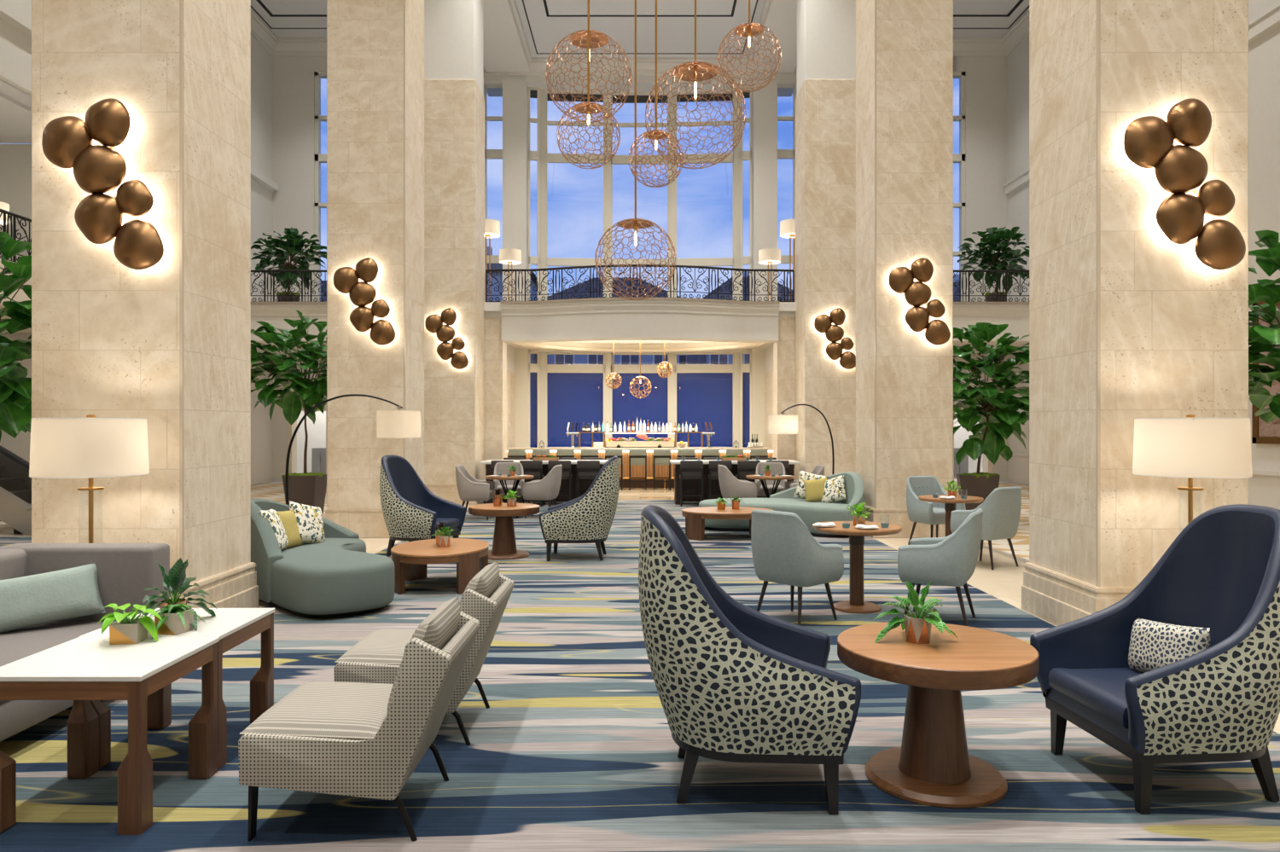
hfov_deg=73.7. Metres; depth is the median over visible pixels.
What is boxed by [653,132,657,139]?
socket
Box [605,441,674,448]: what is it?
display
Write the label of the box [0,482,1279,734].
floor
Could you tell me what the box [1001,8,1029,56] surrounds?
trim
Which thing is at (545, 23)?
ceiling
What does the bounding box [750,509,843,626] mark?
armchair
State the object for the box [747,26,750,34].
socket
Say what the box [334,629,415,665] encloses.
seat cushion
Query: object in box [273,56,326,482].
wall
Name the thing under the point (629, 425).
liquor bottle
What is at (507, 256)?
floor lamp
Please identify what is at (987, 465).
door
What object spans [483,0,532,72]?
beam
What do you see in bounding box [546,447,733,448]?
countertop
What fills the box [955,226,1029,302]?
potted plant
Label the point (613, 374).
pendant
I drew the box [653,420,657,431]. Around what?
liquor bottle
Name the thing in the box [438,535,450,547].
pot
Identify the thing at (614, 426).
liquor bottle
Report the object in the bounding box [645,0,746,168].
globe pendant
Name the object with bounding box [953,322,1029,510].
potted plant
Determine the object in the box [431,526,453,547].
potted herb
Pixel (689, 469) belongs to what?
high chair
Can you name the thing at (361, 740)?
slipper chair
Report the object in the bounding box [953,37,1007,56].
trim
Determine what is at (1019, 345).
floor
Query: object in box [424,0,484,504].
pillar
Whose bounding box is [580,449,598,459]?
bar stool
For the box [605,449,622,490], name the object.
bar stool
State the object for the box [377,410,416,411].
diffuser
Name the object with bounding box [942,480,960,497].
potted herb
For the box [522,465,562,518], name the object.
armchair
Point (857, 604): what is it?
dining table
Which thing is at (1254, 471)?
trim rail
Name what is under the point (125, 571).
sofa
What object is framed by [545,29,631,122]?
globe pendant
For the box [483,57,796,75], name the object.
trim
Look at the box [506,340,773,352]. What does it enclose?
ceiling
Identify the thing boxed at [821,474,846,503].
pillow
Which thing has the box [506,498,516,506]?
pot
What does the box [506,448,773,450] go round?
countertop
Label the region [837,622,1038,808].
pedestal table
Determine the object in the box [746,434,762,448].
caddy
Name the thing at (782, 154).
window
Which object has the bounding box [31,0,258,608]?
pillar
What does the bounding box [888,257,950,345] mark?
wall sconce
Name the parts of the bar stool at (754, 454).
backrest, frame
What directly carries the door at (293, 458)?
in the wall at (293, 77)
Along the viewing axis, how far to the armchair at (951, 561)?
6.79 m
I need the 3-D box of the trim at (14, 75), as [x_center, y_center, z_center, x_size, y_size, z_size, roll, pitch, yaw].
[-10.400,-6.300,9.650,0.200,1.200,29.300,0,0,0]
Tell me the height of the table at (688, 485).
0.880 m
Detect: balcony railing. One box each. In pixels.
[0,209,31,262]
[250,269,326,302]
[485,264,794,302]
[953,269,1029,302]
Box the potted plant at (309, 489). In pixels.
[250,310,326,514]
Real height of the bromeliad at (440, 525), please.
0.239 m
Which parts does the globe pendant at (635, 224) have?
stem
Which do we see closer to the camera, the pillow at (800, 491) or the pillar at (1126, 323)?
the pillar at (1126, 323)
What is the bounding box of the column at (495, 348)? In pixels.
[484,317,506,480]
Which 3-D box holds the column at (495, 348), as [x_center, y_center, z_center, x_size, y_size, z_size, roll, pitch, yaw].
[-3.850,-0.390,18.910,1.700,3.980,0.580,0,0,0]
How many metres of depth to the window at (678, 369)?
26.34 m
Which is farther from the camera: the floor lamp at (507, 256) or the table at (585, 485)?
the floor lamp at (507, 256)
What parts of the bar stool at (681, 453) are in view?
frame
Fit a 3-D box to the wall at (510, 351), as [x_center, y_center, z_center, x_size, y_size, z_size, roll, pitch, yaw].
[-4.240,-1.975,22.550,0.920,0.750,6.700,0,0,0]
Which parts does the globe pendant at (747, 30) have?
stem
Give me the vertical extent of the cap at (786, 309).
0.310 m
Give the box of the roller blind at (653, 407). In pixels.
[612,373,667,441]
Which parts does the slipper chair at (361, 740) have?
leg, panel, leg, leg, panel, panel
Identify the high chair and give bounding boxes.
[490,460,517,503]
[503,458,523,459]
[519,460,544,506]
[548,460,572,506]
[558,458,576,459]
[576,460,599,498]
[581,458,603,459]
[676,458,698,459]
[679,460,703,506]
[703,458,721,459]
[707,460,731,500]
[735,460,760,498]
[756,458,776,459]
[762,460,789,498]
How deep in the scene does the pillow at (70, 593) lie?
4.90 m
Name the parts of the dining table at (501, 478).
leg, leg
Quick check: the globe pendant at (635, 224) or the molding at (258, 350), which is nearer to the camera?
the globe pendant at (635, 224)
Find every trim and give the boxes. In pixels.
[0,0,278,191]
[250,8,278,56]
[272,37,326,56]
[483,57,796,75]
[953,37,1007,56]
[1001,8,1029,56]
[1003,0,1279,194]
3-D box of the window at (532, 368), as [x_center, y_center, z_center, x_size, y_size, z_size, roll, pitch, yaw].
[-3.459,-0.370,26.129,0.759,3.940,0.472,0,0,-11]
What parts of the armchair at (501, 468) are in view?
seat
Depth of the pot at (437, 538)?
8.68 m
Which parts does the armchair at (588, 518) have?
leg, leg, frame, leg, leg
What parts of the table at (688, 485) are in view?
panel, panel, panel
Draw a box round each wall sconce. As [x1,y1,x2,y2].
[41,98,163,269]
[333,257,395,345]
[424,308,468,369]
[814,308,855,369]
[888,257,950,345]
[1122,98,1245,269]
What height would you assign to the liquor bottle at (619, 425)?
0.311 m
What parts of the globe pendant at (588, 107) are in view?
stem, lamp shade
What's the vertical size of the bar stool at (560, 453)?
1.020 m
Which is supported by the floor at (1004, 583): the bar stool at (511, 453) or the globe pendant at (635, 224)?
the bar stool at (511, 453)
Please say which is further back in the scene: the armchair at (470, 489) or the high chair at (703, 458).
the high chair at (703, 458)
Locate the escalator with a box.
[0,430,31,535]
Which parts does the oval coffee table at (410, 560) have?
leg, leg, leg, leg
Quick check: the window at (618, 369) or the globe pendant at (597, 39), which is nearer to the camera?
the globe pendant at (597, 39)
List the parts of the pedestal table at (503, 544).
cone stem, plate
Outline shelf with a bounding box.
[576,431,704,447]
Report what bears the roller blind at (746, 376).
attached to the window at (743, 368)
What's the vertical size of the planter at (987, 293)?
0.400 m
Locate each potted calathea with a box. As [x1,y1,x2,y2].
[132,558,217,631]
[873,580,958,644]
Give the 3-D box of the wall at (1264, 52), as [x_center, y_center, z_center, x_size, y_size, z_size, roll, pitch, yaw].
[10.600,-4.700,9.700,0.200,12.600,29.400,0,0,0]
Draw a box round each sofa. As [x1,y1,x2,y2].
[0,543,169,742]
[250,498,395,618]
[698,471,864,538]
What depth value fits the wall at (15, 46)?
23.15 m
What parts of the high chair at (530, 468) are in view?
backrest, panel, frame, seat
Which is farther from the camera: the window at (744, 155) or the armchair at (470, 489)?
the window at (744, 155)
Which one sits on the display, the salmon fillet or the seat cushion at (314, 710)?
the salmon fillet
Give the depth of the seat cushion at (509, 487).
15.51 m
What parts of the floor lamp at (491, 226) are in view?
post, post, lamp shade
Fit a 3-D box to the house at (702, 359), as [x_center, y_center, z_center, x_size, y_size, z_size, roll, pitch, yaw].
[7.350,-4.475,58.000,7.100,12.250,8.800,0,0,0]
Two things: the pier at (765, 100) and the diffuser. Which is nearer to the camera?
the diffuser
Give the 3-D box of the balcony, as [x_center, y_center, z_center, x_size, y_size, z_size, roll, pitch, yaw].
[0.000,-2.275,18.430,6.000,0.830,1.240,0,0,0]
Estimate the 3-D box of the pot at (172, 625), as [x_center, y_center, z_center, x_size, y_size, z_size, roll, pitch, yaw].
[-2.210,0.928,4.050,0.116,0.100,0.116,0,0,11]
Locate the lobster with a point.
(611, 439)
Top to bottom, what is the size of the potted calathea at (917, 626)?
0.285 m
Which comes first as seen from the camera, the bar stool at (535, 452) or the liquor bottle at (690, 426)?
the bar stool at (535, 452)
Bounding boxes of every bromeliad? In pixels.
[435,520,450,545]
[491,487,505,506]
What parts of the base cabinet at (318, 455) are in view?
door, door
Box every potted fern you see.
[712,497,727,510]
[727,496,744,509]
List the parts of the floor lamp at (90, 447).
lamp shade, shade trim, rod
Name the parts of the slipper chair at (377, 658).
panel, leg, leg, panel, panel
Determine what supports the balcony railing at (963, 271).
on the wall at (1014, 314)
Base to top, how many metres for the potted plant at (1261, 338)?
3.630 m
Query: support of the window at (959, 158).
in the wall at (986, 77)
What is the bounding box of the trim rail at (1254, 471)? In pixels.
[1012,452,1279,476]
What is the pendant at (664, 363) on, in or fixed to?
hanging from the ceiling at (600, 346)
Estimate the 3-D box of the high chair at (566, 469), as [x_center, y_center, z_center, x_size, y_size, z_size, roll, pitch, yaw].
[-1.590,1.143,17.113,0.450,0.915,0.455,0,0,0]
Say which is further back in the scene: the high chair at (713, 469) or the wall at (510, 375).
the wall at (510, 375)
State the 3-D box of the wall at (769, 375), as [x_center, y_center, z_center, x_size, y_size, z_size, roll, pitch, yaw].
[4.240,0.000,22.550,0.920,3.200,6.700,0,0,0]
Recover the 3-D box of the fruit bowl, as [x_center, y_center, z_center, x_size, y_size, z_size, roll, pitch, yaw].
[1.100,0.517,22.350,0.230,0.110,0.230,0,0,0]
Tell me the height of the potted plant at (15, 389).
3.660 m
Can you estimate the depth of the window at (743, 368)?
25.90 m
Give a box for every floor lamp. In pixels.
[0,201,9,225]
[29,414,149,543]
[285,394,421,505]
[484,219,500,300]
[499,248,521,301]
[758,248,780,301]
[768,404,834,475]
[779,219,795,301]
[1132,414,1252,524]
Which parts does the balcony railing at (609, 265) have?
post, post, post, post, post, post, post, post, rail, handrail, rail, post, post, post, post, post, post, post, post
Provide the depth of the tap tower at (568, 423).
23.09 m
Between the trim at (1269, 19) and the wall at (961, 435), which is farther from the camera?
the wall at (961, 435)
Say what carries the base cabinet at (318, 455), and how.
on the wall at (317, 432)
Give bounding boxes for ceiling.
[0,79,31,143]
[250,0,1029,57]
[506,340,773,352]
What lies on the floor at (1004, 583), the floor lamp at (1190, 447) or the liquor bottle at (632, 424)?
the floor lamp at (1190, 447)
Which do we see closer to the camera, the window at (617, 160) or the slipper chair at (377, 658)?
the slipper chair at (377, 658)
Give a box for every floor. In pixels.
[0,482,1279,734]
[0,500,1279,851]
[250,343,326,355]
[953,343,1029,355]
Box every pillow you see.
[0,564,105,633]
[259,509,288,550]
[277,511,302,549]
[288,500,324,543]
[793,470,827,499]
[803,477,826,501]
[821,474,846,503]
[1128,617,1210,673]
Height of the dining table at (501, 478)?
0.725 m
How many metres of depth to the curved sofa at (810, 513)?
12.69 m
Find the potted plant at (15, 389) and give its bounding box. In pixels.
[0,232,31,442]
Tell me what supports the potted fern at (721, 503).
on the oval coffee table at (695, 517)
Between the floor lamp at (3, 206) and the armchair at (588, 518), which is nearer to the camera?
the armchair at (588, 518)
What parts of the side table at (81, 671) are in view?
leg, leg, leg, leg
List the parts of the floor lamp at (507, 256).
post, lamp shade, post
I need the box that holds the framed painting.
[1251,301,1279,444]
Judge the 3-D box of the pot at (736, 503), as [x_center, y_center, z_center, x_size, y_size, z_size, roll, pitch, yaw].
[1.390,1.138,12.400,0.120,0.140,0.120,0,0,0]
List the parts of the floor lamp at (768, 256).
post, lamp shade, post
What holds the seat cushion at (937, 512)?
on the armchair at (928, 513)
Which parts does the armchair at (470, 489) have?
seat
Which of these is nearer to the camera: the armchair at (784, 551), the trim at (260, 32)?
the armchair at (784, 551)
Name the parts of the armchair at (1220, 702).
leg, leg, frame, leg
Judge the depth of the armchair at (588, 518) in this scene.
10.06 m
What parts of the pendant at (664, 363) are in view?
stem, lamp shade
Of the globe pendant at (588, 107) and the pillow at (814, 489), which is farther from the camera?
the pillow at (814, 489)
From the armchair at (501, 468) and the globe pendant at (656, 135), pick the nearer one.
the globe pendant at (656, 135)
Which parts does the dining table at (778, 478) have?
leg, leg, leg, leg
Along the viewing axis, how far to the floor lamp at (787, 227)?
19.67 m
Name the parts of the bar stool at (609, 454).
backrest, frame, leg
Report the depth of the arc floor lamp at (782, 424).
13.16 m
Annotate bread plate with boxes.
[812,523,835,527]
[855,526,878,529]
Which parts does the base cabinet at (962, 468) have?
door, door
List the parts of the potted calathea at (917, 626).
stem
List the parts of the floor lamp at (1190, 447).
rod, lamp shade, shade trim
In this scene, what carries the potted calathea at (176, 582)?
on the side table at (233, 627)
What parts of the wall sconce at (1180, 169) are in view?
light panel, light panel, light panel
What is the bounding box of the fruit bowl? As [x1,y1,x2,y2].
[677,443,686,448]
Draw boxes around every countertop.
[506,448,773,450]
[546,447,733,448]
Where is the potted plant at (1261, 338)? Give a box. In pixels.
[1248,229,1279,423]
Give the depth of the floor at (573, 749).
3.93 m
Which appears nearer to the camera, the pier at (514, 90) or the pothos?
the pothos
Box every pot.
[109,618,147,645]
[154,608,193,635]
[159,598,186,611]
[435,529,447,545]
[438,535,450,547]
[493,494,502,506]
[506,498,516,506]
[509,471,514,476]
[716,500,725,510]
[731,499,739,509]
[765,471,770,476]
[852,514,865,525]
[903,613,931,644]
[947,489,956,497]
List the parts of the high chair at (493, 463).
backrest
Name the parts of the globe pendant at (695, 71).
stem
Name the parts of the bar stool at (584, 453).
backrest, frame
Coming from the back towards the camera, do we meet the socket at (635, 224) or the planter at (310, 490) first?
the planter at (310, 490)
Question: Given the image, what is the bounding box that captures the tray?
[746,446,762,448]
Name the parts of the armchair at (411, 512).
leg, frame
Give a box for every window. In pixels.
[314,71,326,302]
[484,85,502,302]
[515,349,540,448]
[528,87,540,300]
[540,89,610,448]
[546,352,605,448]
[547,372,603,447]
[610,92,669,297]
[610,353,669,441]
[669,89,739,448]
[674,352,733,448]
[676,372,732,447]
[739,87,751,301]
[739,349,764,448]
[777,85,795,302]
[953,71,965,302]
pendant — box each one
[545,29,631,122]
[556,0,620,168]
[594,0,675,300]
[605,340,621,389]
[628,0,683,187]
[629,340,651,398]
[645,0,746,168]
[657,340,672,378]
[717,0,781,92]
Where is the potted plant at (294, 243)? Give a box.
[250,227,326,302]
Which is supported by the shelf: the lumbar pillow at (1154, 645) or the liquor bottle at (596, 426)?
the liquor bottle at (596, 426)
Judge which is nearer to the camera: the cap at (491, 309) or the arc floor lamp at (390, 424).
the arc floor lamp at (390, 424)
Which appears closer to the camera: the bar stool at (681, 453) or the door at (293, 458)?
the bar stool at (681, 453)
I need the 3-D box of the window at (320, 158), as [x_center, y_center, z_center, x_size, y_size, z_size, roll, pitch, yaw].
[-8.360,-6.725,24.550,1.920,6.850,0.200,0,0,0]
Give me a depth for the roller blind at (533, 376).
26.23 m
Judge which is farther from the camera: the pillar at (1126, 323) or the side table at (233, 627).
the pillar at (1126, 323)
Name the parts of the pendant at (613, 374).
stem, lamp shade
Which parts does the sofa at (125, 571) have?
backrest, arm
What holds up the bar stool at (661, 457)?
on the floor at (1004, 583)
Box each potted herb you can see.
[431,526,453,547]
[501,489,520,506]
[508,465,517,476]
[763,465,773,476]
[846,502,872,525]
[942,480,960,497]
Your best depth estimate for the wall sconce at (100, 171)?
6.15 m
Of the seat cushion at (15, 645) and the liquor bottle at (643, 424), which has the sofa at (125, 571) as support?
the seat cushion at (15, 645)
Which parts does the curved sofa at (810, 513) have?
seat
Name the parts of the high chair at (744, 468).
seat, frame, panel, backrest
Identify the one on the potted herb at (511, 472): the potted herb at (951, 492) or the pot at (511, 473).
the pot at (511, 473)
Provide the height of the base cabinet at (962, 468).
0.890 m
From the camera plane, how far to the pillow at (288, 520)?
8.12 m
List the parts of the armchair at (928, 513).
leg, leg, leg, seat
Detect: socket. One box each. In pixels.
[586,104,590,113]
[633,220,637,230]
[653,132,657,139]
[693,66,697,80]
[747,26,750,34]
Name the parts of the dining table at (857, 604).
plate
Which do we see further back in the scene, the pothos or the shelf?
the shelf
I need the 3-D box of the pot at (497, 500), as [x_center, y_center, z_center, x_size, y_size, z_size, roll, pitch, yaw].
[-1.750,0.914,10.500,0.120,0.140,0.120,0,0,0]
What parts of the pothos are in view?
stem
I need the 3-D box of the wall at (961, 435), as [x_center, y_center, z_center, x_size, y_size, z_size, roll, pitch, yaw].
[9.800,0.130,25.950,3.400,3.060,2.500,0,0,0]
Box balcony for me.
[500,296,779,343]
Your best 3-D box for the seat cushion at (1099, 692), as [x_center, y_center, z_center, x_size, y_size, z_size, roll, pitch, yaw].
[2.351,1.214,3.869,0.714,0.102,0.574,0,0,-4]
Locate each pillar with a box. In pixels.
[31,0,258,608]
[323,0,424,537]
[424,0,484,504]
[795,0,855,480]
[855,0,953,537]
[1021,0,1248,626]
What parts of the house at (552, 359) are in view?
pane, pane, pane, pane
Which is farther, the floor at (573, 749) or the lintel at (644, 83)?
the lintel at (644, 83)
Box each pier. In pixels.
[502,78,528,301]
[751,78,777,301]
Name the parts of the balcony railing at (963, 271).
post, post, rail, handrail, post, post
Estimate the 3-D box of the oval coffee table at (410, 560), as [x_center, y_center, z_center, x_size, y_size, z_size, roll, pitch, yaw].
[-2.000,1.404,8.580,0.940,0.392,1.220,0,0,0]
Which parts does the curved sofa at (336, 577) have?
seat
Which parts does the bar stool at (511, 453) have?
backrest, frame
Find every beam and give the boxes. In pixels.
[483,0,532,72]
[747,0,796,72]
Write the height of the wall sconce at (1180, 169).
1.247 m
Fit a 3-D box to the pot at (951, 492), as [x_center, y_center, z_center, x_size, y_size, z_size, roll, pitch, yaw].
[3.860,0.833,10.550,0.110,0.090,0.110,0,0,0]
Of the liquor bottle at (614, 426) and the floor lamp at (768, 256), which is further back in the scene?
the liquor bottle at (614, 426)
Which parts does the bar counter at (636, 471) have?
foot rail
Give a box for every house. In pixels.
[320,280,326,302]
[487,246,548,364]
[547,271,679,365]
[679,354,698,364]
[698,271,792,364]
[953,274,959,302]
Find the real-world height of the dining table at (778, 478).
0.725 m
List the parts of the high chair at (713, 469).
leg, leg, seat, panel, backrest, frame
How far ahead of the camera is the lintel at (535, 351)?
26.05 m
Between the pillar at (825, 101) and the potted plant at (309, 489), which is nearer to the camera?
the potted plant at (309, 489)
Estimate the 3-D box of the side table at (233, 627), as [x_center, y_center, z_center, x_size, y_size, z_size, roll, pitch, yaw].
[-2.285,1.289,4.275,0.650,0.622,0.624,0,0,0]
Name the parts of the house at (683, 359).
pane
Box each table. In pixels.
[0,637,219,835]
[78,608,274,769]
[390,538,488,594]
[468,503,539,559]
[479,459,607,503]
[485,474,534,518]
[669,459,800,505]
[681,506,773,541]
[745,474,794,498]
[812,521,901,613]
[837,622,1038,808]
[918,494,983,536]
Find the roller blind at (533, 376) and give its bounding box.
[529,372,537,448]
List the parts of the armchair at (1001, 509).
leg, leg, leg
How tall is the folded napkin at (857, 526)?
0.034 m
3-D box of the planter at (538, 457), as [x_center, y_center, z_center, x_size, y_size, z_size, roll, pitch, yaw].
[-1.950,0.657,17.704,0.520,0.126,0.183,0,0,0]
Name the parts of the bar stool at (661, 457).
leg, seat, backrest, panel, frame, leg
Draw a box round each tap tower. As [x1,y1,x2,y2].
[566,422,578,448]
[702,422,715,448]
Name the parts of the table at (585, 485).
panel, panel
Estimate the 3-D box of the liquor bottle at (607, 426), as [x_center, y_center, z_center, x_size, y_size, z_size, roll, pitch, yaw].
[-0.895,0.019,23.420,0.085,0.283,0.083,0,0,0]
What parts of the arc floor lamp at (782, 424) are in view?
lamp shade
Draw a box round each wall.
[0,0,273,485]
[0,258,31,332]
[250,302,326,343]
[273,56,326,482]
[296,411,325,473]
[483,83,487,269]
[506,343,515,372]
[506,370,515,458]
[764,343,773,372]
[764,370,773,458]
[792,83,796,269]
[953,56,1006,482]
[953,302,1029,343]
[954,413,983,482]
[1006,0,1279,510]
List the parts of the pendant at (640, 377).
stem, lamp shade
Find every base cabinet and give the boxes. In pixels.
[311,448,325,473]
[954,448,968,477]
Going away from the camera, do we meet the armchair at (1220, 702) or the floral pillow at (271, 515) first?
the armchair at (1220, 702)
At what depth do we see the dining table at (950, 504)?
10.44 m
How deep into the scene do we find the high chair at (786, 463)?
16.89 m
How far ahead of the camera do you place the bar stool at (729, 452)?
21.27 m
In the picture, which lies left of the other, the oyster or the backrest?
the backrest
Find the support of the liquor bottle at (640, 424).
on the shelf
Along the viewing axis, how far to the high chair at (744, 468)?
16.90 m
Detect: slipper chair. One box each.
[238,597,479,842]
[333,562,514,745]
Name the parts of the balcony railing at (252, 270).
post, post, rail, handrail, post, post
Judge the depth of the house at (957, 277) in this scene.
54.58 m
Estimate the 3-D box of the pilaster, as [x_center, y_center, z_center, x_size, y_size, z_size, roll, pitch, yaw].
[3.850,-0.390,18.910,1.700,3.980,0.580,0,0,0]
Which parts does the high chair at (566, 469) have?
backrest, frame, panel, seat, leg, leg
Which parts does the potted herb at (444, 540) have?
stem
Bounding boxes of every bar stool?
[507,449,525,459]
[532,449,550,458]
[556,449,574,458]
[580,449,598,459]
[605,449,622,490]
[628,449,646,490]
[652,449,670,490]
[677,449,695,458]
[701,449,719,459]
[726,449,743,456]
[750,449,767,459]
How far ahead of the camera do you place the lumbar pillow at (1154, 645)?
3.89 m
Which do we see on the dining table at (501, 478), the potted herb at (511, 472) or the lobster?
the potted herb at (511, 472)
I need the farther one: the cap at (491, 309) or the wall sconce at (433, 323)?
the cap at (491, 309)
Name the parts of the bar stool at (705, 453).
backrest, frame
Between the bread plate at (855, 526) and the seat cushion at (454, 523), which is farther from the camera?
the seat cushion at (454, 523)
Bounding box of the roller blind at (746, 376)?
[742,372,750,448]
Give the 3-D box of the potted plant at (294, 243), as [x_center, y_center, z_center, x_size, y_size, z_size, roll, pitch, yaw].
[-8.173,-3.659,19.944,1.726,1.959,1.479,0,0,-6]
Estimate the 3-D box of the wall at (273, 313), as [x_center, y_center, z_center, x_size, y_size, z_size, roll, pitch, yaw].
[-7.500,-2.275,18.805,6.000,0.830,0.690,0,0,0]
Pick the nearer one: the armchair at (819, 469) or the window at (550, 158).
the armchair at (819, 469)
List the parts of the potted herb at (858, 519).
stem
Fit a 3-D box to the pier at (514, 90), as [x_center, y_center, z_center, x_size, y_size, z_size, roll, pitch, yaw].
[-3.775,-6.565,25.975,0.710,7.770,0.650,0,0,0]
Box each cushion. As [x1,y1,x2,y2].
[0,622,114,703]
[238,681,393,739]
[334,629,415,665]
[435,517,459,530]
[459,562,499,602]
[497,485,521,490]
[760,485,784,490]
[932,507,945,517]
[1048,668,1142,728]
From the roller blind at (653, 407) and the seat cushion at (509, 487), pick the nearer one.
the seat cushion at (509, 487)
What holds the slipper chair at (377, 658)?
on the floor at (573, 749)
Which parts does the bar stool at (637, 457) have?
leg, seat, backrest, panel, frame, leg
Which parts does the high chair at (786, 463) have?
backrest, frame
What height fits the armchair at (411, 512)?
1.241 m
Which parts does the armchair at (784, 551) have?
leg, leg, leg, leg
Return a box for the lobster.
[608,437,621,441]
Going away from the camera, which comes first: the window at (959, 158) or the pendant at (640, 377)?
the pendant at (640, 377)
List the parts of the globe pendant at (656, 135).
stem, lamp shade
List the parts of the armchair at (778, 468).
seat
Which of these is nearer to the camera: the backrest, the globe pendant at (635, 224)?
the backrest
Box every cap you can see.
[483,302,501,317]
[778,302,796,317]
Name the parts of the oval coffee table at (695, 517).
leg, leg, leg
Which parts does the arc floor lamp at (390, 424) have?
lamp shade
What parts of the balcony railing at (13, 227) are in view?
post, post, handrail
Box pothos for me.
[98,604,162,645]
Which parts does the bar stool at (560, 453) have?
frame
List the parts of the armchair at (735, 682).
leg, leg, frame, leg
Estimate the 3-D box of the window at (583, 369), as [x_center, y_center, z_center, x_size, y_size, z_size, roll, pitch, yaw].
[-2.000,-0.490,26.380,1.860,3.580,0.120,0,0,-3]
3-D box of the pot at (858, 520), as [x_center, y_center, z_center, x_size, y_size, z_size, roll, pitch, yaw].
[1.930,0.830,7.520,0.104,0.090,0.110,0,0,0]
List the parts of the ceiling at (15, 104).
ceiling panel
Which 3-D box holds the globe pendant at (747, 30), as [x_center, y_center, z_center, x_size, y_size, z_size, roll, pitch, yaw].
[1.203,-7.354,9.401,0.701,7.293,0.698,0,0,-16]
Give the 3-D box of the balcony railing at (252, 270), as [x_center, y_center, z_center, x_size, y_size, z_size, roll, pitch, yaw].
[-7.600,-3.051,18.660,5.726,0.722,0.052,0,0,0]
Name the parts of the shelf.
post, post, post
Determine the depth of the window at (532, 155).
26.07 m
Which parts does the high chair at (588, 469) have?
leg, seat, backrest, panel, frame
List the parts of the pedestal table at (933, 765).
cone stem, plate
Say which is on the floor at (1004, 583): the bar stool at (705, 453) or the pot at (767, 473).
the bar stool at (705, 453)
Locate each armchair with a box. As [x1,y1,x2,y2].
[379,454,465,557]
[455,465,494,520]
[493,462,524,503]
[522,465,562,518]
[539,455,619,561]
[638,505,861,815]
[717,465,757,499]
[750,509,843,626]
[755,462,787,498]
[785,465,824,490]
[897,508,983,627]
[906,476,965,545]
[950,486,1021,570]
[1029,504,1279,814]
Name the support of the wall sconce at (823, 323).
attached to the pillar at (825, 101)
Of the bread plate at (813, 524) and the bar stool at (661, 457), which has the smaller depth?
the bread plate at (813, 524)
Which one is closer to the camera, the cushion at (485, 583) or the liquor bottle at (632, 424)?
the cushion at (485, 583)
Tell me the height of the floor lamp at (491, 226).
2.050 m
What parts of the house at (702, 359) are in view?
pane, pane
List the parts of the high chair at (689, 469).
leg, leg, seat, foot rail, foot rail, backrest, panel, frame, leg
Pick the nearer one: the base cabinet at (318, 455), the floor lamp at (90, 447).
the floor lamp at (90, 447)
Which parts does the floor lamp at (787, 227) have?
lamp shade, post, post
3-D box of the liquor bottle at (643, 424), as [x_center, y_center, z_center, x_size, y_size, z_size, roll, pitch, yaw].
[0.118,-0.019,23.420,0.085,0.359,0.083,0,0,0]
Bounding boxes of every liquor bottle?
[593,422,597,431]
[605,421,609,431]
[613,421,616,431]
[618,420,622,431]
[627,419,630,431]
[631,419,634,431]
[635,417,638,431]
[639,418,641,431]
[642,418,645,431]
[646,419,649,431]
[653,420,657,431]
[688,423,692,431]
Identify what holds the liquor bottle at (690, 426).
on the shelf
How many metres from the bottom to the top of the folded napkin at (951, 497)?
0.034 m
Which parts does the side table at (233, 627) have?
leg, leg, leg, leg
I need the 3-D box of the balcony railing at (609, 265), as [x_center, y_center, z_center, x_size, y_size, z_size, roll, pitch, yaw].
[0.000,-3.051,18.315,6.726,0.722,0.662,0,0,0]
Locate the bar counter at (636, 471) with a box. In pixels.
[506,448,773,488]
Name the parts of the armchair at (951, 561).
leg, leg, leg, leg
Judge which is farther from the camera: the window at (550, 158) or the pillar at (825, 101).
the window at (550, 158)
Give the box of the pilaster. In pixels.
[773,317,795,480]
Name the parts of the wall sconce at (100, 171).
light panel, light panel, light panel, light panel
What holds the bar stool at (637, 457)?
on the floor at (1004, 583)
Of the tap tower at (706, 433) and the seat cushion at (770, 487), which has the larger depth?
the tap tower at (706, 433)
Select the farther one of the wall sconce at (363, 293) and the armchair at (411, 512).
the wall sconce at (363, 293)
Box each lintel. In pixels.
[483,75,796,96]
[528,349,751,353]
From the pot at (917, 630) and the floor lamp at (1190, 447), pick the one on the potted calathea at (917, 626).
the pot at (917, 630)
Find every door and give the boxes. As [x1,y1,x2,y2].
[287,407,326,474]
[953,407,992,481]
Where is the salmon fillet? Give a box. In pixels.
[635,433,648,440]
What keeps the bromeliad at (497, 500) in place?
on the pedestal table at (503, 544)
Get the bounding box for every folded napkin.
[814,522,834,526]
[855,524,878,528]
[939,495,954,498]
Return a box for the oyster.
[616,437,669,441]
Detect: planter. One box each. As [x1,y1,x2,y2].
[148,603,204,639]
[276,292,300,302]
[281,474,326,514]
[533,455,558,460]
[721,455,746,460]
[956,474,1000,510]
[984,292,1005,302]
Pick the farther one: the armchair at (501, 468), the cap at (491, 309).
the cap at (491, 309)
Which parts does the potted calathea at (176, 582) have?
stem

